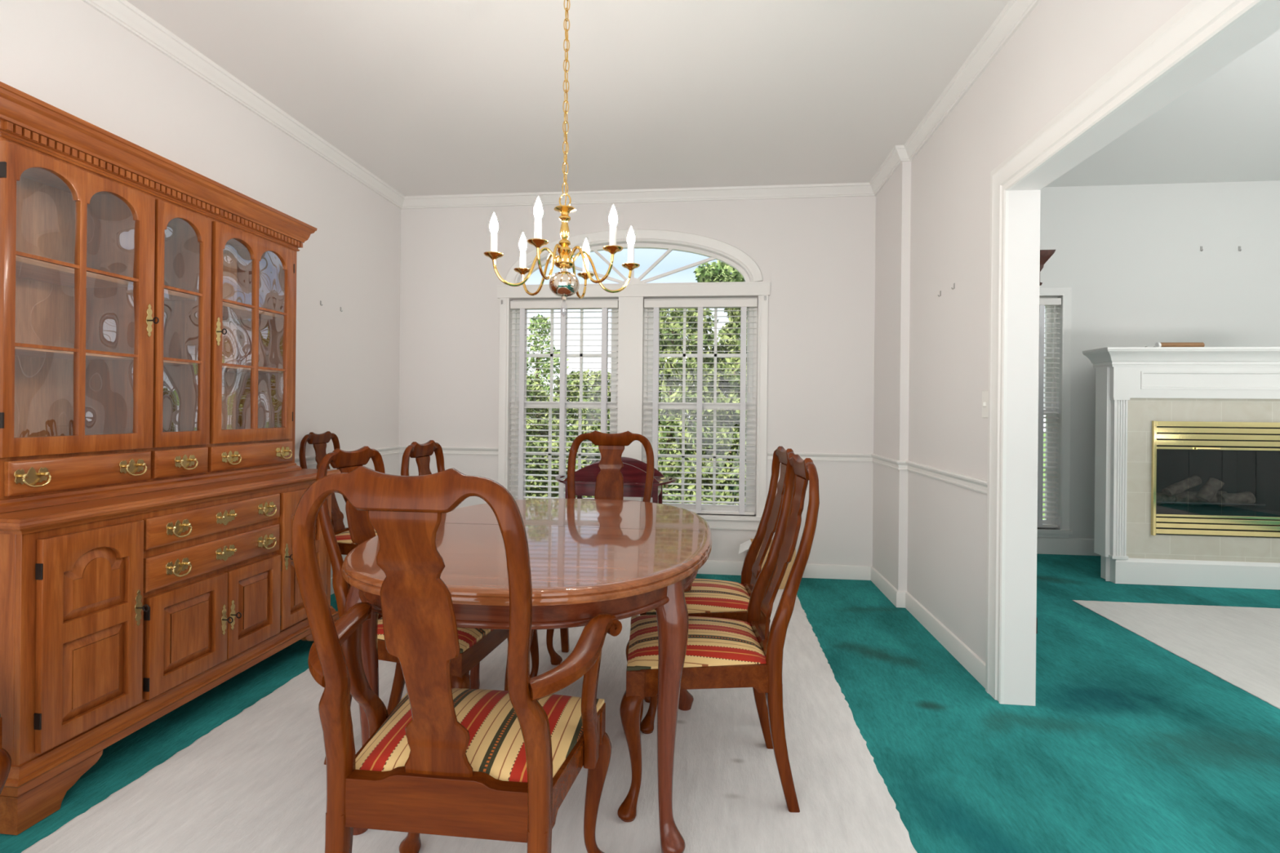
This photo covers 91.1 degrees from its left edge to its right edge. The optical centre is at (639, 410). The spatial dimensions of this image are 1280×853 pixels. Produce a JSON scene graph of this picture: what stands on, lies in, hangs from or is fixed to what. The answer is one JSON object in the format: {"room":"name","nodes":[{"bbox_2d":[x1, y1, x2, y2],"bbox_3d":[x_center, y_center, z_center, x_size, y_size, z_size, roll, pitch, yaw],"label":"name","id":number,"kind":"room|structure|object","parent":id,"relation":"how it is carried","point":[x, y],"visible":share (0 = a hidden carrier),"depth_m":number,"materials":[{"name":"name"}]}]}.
{"room":"dining room","nodes":[
{"label":"dining room","id":0,"kind":"room"},
{"bbox_2d":[0,0,400,578],"bbox_3d":[-2.140,-0.224,1.925,0.120,2.677,5.750,1,0,6],"label":"wall","id":1,"kind":"structure","parent":0,"point":[68,55],"depth_m":3.40,"materials":[{"name":"white paint"}]},
{"bbox_2d":[330,577,334,595],"bbox_3d":[-2.094,1.068,1.848,0.013,0.094,5.610,1,0,6],"label":"baseboard","id":2,"kind":"structure","parent":1,"relation":"attached to","point":[331,585],"depth_m":3.81,"materials":[{"name":"white wood"}]},
{"bbox_2d":[294,445,497,466],"bbox_3d":[-1.714,0.290,1.806,0.764,0.056,5.610,1,0,6],"label":"trim","id":3,"kind":"structure","parent":1,"relation":"attached to","point":[310,460],"depth_m":4.55,"materials":[{"name":"white"}]},
{"bbox_2d":[126,0,1009,195],"bbox_3d":[-0.375,-1.711,1.739,3.701,0.330,5.770,1,0,6],"label":"ceiling","id":4,"kind":"structure","parent":0,"point":[428,97],"depth_m":2.93,"materials":[{"name":"white paint"}]},
{"bbox_2d":[483,0,639,313],"bbox_3d":[-0.243,-0.924,2.056,0.477,1.238,0.510,1,0,6],"label":"chandelier","id":5,"kind":"object","parent":4,"relation":"hanging from","point":[563,283],"visible":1,"depth_m":2.04,"materials":[{"name":"gold metal"}]},
{"bbox_2d":[398,195,875,565],"bbox_3d":[-0.064,-0.204,4.515,3.671,2.677,0.140,1,0,6],"label":"wall","id":6,"kind":"structure","parent":0,"point":[816,255],"depth_m":4.36,"materials":[{"name":"white paint"}]},
{"bbox_2d":[510,298,618,500],"bbox_3d":[-0.544,-0.043,4.595,0.799,1.525,0.060,1,0,6],"label":"window","id":7,"kind":"structure","parent":6,"relation":"in","point":[515,372],"depth_m":4.59,"materials":[{"name":"white wood"}]},
{"bbox_2d":[509,300,618,499],"bbox_3d":[-0.552,-0.035,4.524,0.787,1.500,0.068,1,0,6],"label":"window blind","id":8,"kind":"object","parent":7,"relation":"attached to","point":[523,306],"visible":0.76,"depth_m":4.52,"materials":[{"name":"white plastic"}]},
{"bbox_2d":[497,229,769,529],"bbox_3d":[-0.068,-0.231,4.456,1.960,2.095,0.111,1,0,6],"label":"trim","id":9,"kind":"structure","parent":6,"relation":"attached to","point":[630,324],"depth_m":4.43,"materials":[{"name":"white wood"}]},
{"bbox_2d":[519,243,750,283],"bbox_3d":[-0.053,-1.045,4.515,1.670,0.300,0.044,1,0,6],"label":"window","id":10,"kind":"structure","parent":6,"relation":"in","point":[669,248],"depth_m":4.48,"materials":[{"name":"white wood"}]},
{"bbox_2d":[642,297,757,514],"bbox_3d":[0.424,-0.033,4.487,0.800,1.525,0.060,1,0,6],"label":"window","id":11,"kind":"structure","parent":6,"relation":"in","point":[751,373],"depth_m":4.46,"materials":[{"name":"white wood"}]},
{"bbox_2d":[643,298,757,515],"bbox_3d":[0.416,-0.026,4.415,0.788,1.500,0.068,1,0,6],"label":"window blind","id":12,"kind":"object","parent":11,"relation":"attached to","point":[743,304],"visible":0.89,"depth_m":4.39,"materials":[{"name":"white plastic"}]},
{"bbox_2d":[697,560,871,580],"bbox_3d":[-0.108,1.087,4.442,3.386,0.094,0.013,1,0,6],"label":"baseboard","id":13,"kind":"structure","parent":6,"relation":"attached to","point":[710,566],"depth_m":4.29,"materials":[{"name":"white wood"}]},
{"bbox_2d":[0,553,1279,852],"bbox_3d":[2.204,1.216,1.287,9.283,0.120,8.450,1,0,6],"label":"floor","id":14,"kind":"structure","parent":0,"point":[1126,744],"depth_m":2.22,"materials":[{"name":"green carpet"}]},
{"bbox_2d":[0,81,340,835],"bbox_3d":[-1.763,0.115,2.381,0.511,2.002,1.442,1,0,6],"label":"china cabinet","id":15,"kind":"object","parent":14,"relation":"on","point":[152,485],"visible":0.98,"depth_m":2.16,"materials":[{"name":"brown wood"}]},
{"bbox_2d":[14,346,282,373],"bbox_3d":[-1.881,-0.187,2.394,0.245,0.016,1.214,1,0,6],"label":"shelf","id":16,"kind":"object","parent":15,"relation":"attached to","point":[21,353],"depth_m":2.22,"materials":[{"name":"brown wood"}]},
{"bbox_2d":[15,255,283,319],"bbox_3d":[-1.879,-0.443,2.394,0.245,0.016,1.214,1,0,6],"label":"shelf","id":17,"kind":"object","parent":15,"relation":"attached to","point":[28,271],"depth_m":2.16,"materials":[{"name":"brown wood"}]},
{"bbox_2d":[0,468,340,534],"bbox_3d":[-1.778,0.306,2.382,0.484,0.042,1.442,1,0,6],"label":"countertop","id":18,"kind":"structure","parent":15,"relation":"on","point":[48,517],"depth_m":2.02,"materials":[{"name":"brown wood"}]},
{"bbox_2d":[21,589,917,852],"bbox_3d":[-0.351,1.128,2.242,2.263,0.006,3.788,1,0,6],"label":"area rug","id":19,"kind":"object","parent":14,"relation":"on","point":[256,782],"visible":0.43,"depth_m":1.89,"materials":[{"name":"white carpet"}]},
{"bbox_2d":[0,713,11,794],"bbox_3d":[-1.757,0.616,1.252,0.575,0.991,0.492,1,0,6],"label":"dining chair","id":20,"kind":"object","parent":19,"relation":"on","point":[5,757],"visible":1,"depth_m":1.44,"materials":[{"name":"brown wood"}]},
{"bbox_2d":[298,431,377,586],"bbox_3d":[-1.540,0.618,3.502,0.575,0.991,0.492,1,0,6],"label":"dining chair","id":21,"kind":"object","parent":19,"relation":"on","point":[319,442],"visible":0.32,"depth_m":3.49,"materials":[{"name":"brown wood"}]},
{"bbox_2d":[335,528,377,543],"bbox_3d":[-1.475,0.683,3.495,0.398,0.053,0.444,1,0,6],"label":"seat cushion","id":22,"kind":"object","parent":21,"relation":"on","point":[342,535],"depth_m":3.37,"materials":[{"name":"fabric"}]},
{"bbox_2d":[315,445,508,764],"bbox_3d":[-0.739,0.626,2.117,0.575,0.991,0.492,1,0,11],"label":"dining chair","id":23,"kind":"object","parent":19,"relation":"on","point":[475,644],"visible":0.23,"depth_m":2.01,"materials":[{"name":"brown wood"}]},
{"bbox_2d":[377,617,492,653],"bbox_3d":[-0.675,0.691,2.104,0.398,0.053,0.444,1,0,11],"label":"seat cushion","id":24,"kind":"object","parent":23,"relation":"on","point":[469,639],"depth_m":1.94,"materials":[{"name":"fabric"}]},
{"bbox_2d":[291,466,622,852],"bbox_3d":[-0.364,0.610,1.308,0.631,1.030,0.576,1,0,6],"label":"armchair","id":25,"kind":"object","parent":19,"relation":"on","point":[446,761],"visible":1,"depth_m":1.16,"materials":[{"name":"brown wood"}]},
{"bbox_2d":[355,688,604,782],"bbox_3d":[-0.356,0.694,1.386,0.498,0.053,0.375,1,0,6],"label":"seat cushion","id":26,"kind":"object","parent":25,"relation":"on","point":[495,751],"depth_m":1.33,"materials":[{"name":"fabric"}]},
{"bbox_2d":[400,440,562,665],"bbox_3d":[-0.654,0.626,2.609,0.575,0.991,0.492,1,0,7],"label":"dining chair","id":27,"kind":"object","parent":19,"relation":"on","point":[422,453],"visible":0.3,"depth_m":2.66,"materials":[{"name":"brown wood"}]},
{"bbox_2d":[341,498,711,852],"bbox_3d":[-0.288,0.754,2.034,1.046,0.743,1.431,1,0,6],"label":"dining table","id":28,"kind":"object","parent":19,"relation":"on","point":[589,557],"visible":0.8,"depth_m":1.59,"materials":[{"name":"brown wood"}]},
{"bbox_2d":[529,430,653,702],"bbox_3d":[-0.170,0.612,2.728,0.631,1.030,0.576,1,0,6],"label":"armchair","id":29,"kind":"object","parent":19,"relation":"on","point":[610,479],"visible":0.28,"depth_m":2.96,"materials":[{"name":"brown wood"}]},
{"bbox_2d":[555,456,676,503],"bbox_3d":[-0.142,0.704,3.638,0.704,0.845,0.373,1,0,6],"label":"tray table","id":30,"kind":"object","parent":19,"relation":"on","point":[633,471],"visible":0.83,"depth_m":3.47,"materials":[{"name":"brown wood"}]},
{"bbox_2d":[617,454,819,822],"bbox_3d":[0.233,0.635,1.953,0.575,0.991,0.492,1,0,1],"label":"dining chair","id":31,"kind":"object","parent":19,"relation":"on","point":[721,652],"visible":0.97,"depth_m":1.78,"materials":[{"name":"brown wood"}]},
{"bbox_2d":[626,614,765,671],"bbox_3d":[0.167,0.699,1.954,0.398,0.053,0.444,1,0,1],"label":"seat cushion","id":32,"kind":"object","parent":31,"relation":"on","point":[713,644],"depth_m":1.85,"materials":[{"name":"fabric"}]},
{"bbox_2d":[640,446,796,733],"bbox_3d":[0.290,0.636,2.425,0.575,0.991,0.492,1,0,0],"label":"dining chair","id":33,"kind":"object","parent":19,"relation":"on","point":[715,598],"visible":0.41,"depth_m":2.39,"materials":[{"name":"brown wood"}]},
{"bbox_2d":[646,578,750,614],"bbox_3d":[0.224,0.700,2.426,0.398,0.053,0.444,1,0,0],"label":"seat cushion","id":34,"kind":"object","parent":33,"relation":"on","point":[705,597],"depth_m":2.31,"materials":[{"name":"fabric"}]},
{"bbox_2d":[738,538,795,589],"bbox_3d":[0.860,0.908,4.166,0.420,0.469,0.294,1,0,6],"label":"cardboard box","id":35,"kind":"object","parent":14,"relation":"on","point":[744,546],"visible":0.19,"depth_m":4.02,"materials":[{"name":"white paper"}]},
{"bbox_2d":[1035,249,1055,633],"bbox_3d":[1.942,0.167,3.838,0.465,1.971,1.252,1,0,6],"label":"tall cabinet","id":36,"kind":"object","parent":14,"relation":"on","point":[1045,255],"visible":0.05,"depth_m":3.21,"materials":[{"name":"brown wood"}]},
{"bbox_2d":[1072,600,1279,709],"bbox_3d":[4.123,1.172,1.852,3.399,0.006,3.604,1,0,6],"label":"area rug","id":37,"kind":"object","parent":14,"relation":"on","point":[1239,646],"visible":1,"depth_m":3.24,"materials":[{"name":"white carpet"}]},
{"bbox_2d":[1082,346,1279,589],"bbox_3d":[3.897,0.381,4.552,1.532,1.581,0.983,1,0,6],"label":"fireplace","id":38,"kind":"object","parent":14,"relation":"on","point":[1187,456],"visible":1,"depth_m":4.20,"materials":[{"name":"white paint"}]},
{"bbox_2d":[1154,342,1204,346],"bbox_3d":[3.611,-0.433,4.205,0.278,0.042,0.042,1,0,6],"label":"tube","id":39,"kind":"object","parent":38,"relation":"on","point":[1183,344],"visible":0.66,"depth_m":4.19,"materials":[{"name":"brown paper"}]},
{"bbox_2d":[1082,346,1279,368],"bbox_3d":[3.904,-0.347,4.552,1.532,0.124,0.982,1,0,6],"label":"mantel shelf","id":40,"kind":"object","parent":38,"relation":"attached to","point":[1108,357],"depth_m":4.14,"materials":[{"name":"white wood"}]},
{"bbox_2d":[872,0,1279,706],"bbox_3d":[1.417,-0.344,1.980,0.166,2.985,6.650,1,0,6],"label":"wall","id":41,"kind":"structure","parent":0,"point":[933,212],"depth_m":2.74,"materials":[{"name":"white paint"}]},
{"bbox_2d":[81,0,1040,208],"bbox_3d":[-0.369,-1.509,1.658,3.435,0.073,5.610,1,0,6],"label":"trim","id":42,"kind":"structure","parent":41,"relation":"attached to","point":[123,13],"depth_m":3.49,"materials":[{"name":"white"}]},
{"bbox_2d":[767,452,987,494],"bbox_3d":[1.163,0.318,3.459,0.756,0.056,1.686,1,0,6],"label":"trim","id":43,"kind":"structure","parent":41,"relation":"attached to","point":[979,485],"depth_m":3.65,"materials":[{"name":"white"}]},
{"bbox_2d":[871,565,985,688],"bbox_3d":[1.500,1.103,3.420,0.062,0.094,1.686,1,0,6],"label":"baseboard","id":44,"kind":"structure","parent":41,"relation":"attached to","point":[971,662],"depth_m":3.17,"materials":[{"name":"white wood"}]},
{"bbox_2d":[982,390,988,417],"bbox_3d":[1.445,-0.026,2.632,0.018,0.114,0.076,1,0,6],"label":"light switch","id":45,"kind":"object","parent":41,"relation":"attached to","point":[984,393],"visible":0.77,"depth_m":2.63,"materials":[{"name":"white plastic"}]},
{"bbox_2d":[985,0,1266,704],"bbox_3d":[1.286,0.082,1.240,0.022,2.131,2.696,1,0,6],"label":"trim","id":46,"kind":"structure","parent":41,"relation":"attached to","point":[1198,23],"depth_m":2.38,"materials":[{"name":"white"}]},
{"bbox_2d":[1037,180,1279,538],"bbox_3d":[4.576,-0.313,5.043,5.432,2.985,0.140,1,0,6],"label":"wall","id":47,"kind":"structure","parent":0,"point":[1135,268],"depth_m":5.03,"materials":[{"name":"white paint"}]},
{"bbox_2d":[1037,297,1057,528],"bbox_3d":[3.041,0.015,5.240,0.780,1.900,0.060,1,0,6],"label":"window","id":48,"kind":"structure","parent":47,"relation":"in","point":[1047,521],"depth_m":5.18,"materials":[{"name":"white"}]},
{"bbox_2d":[1037,297,1061,527],"bbox_3d":[3.033,0.017,5.169,0.768,1.865,0.068,1,0,6],"label":"window blind","id":49,"kind":"object","parent":48,"relation":"attached to","point":[1043,302],"visible":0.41,"depth_m":5.12,"materials":[{"name":"white plastic"}]},
{"bbox_2d":[1036,287,1072,537],"bbox_3d":[3.031,0.014,5.147,0.940,2.031,0.075,1,0,6],"label":"trim","id":50,"kind":"structure","parent":47,"relation":"attached to","point":[1064,531],"depth_m":5.09,"materials":[{"name":"white"}]},
{"bbox_2d":[1036,537,1101,555],"bbox_3d":[2.790,1.095,5.163,1.882,0.134,0.016,1,0,6],"label":"baseboard","id":51,"kind":"structure","parent":47,"relation":"attached to","point":[1045,545],"depth_m":5.08,"materials":[{"name":"white wood"}]},
{"bbox_2d":[1044,29,1279,186],"bbox_3d":[4.225,-1.859,1.768,5.432,0.100,6.850,1,0,6],"label":"ceiling","id":52,"kind":"structure","parent":0,"point":[1226,127],"depth_m":4.20,"materials":[{"name":"white paint"}]},
{"label":"outside","id":53,"kind":"structure","parent":0,"visible":0},
{"bbox_2d":[567,426,1045,519],"bbox_3d":[3.649,1.730,32.771,80.000,0.120,54.050,1,0,6],"label":"lawn","id":54,"kind":"structure","parent":53,"point":[1044,434],"depth_m":21.45,"materials":[{"name":"green plant"}]},
{"bbox_2d":[526,313,568,415],"bbox_3d":[-1.908,-0.081,11.500,1.188,3.397,0.780,1,0,6],"label":"tree","id":55,"kind":"object","parent":54,"relation":"on","point":[546,387],"visible":0.48,"depth_m":11.41,"materials":[{"name":"green plant"}]},
{"bbox_2d":[525,375,571,499],"bbox_3d":[-1.929,0.566,9.292,2.325,2.191,2.365,1,0,37],"label":"tree","id":56,"kind":"object","parent":54,"relation":"on","point":[529,381],"visible":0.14,"depth_m":8.80,"materials":[{"name":"green plant"}]},
{"bbox_2d":[525,368,664,499],"bbox_3d":[-0.757,0.533,9.305,2.325,2.283,2.365,1,0,-37],"label":"tree","id":57,"kind":"object","parent":54,"relation":"on","point":[571,394],"visible":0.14,"depth_m":8.84,"materials":[{"name":"green plant"}]},
{"bbox_2d":[592,308,745,505],"bbox_3d":[0.378,0.005,8.630,2.325,3.409,2.352,1,0,25],"label":"tree","id":58,"kind":"object","parent":54,"relation":"on","point":[691,390],"visible":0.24,"depth_m":8.03,"materials":[{"name":"green plant"}]},
{"bbox_2d":[687,307,746,504],"bbox_3d":[1.672,-0.027,8.438,2.352,3.500,2.325,1,0,41],"label":"tree","id":59,"kind":"object","parent":54,"relation":"on","point":[729,380],"visible":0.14,"depth_m":8.04,"materials":[{"name":"green plant"}]},
{"bbox_2d":[693,260,745,461],"bbox_3d":[2.385,-1.069,13.092,2.562,5.458,1.211,1,0,-6],"label":"tree","id":60,"kind":"object","parent":54,"relation":"on","point":[708,273],"visible":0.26,"depth_m":12.93,"materials":[{"name":"green plant"}]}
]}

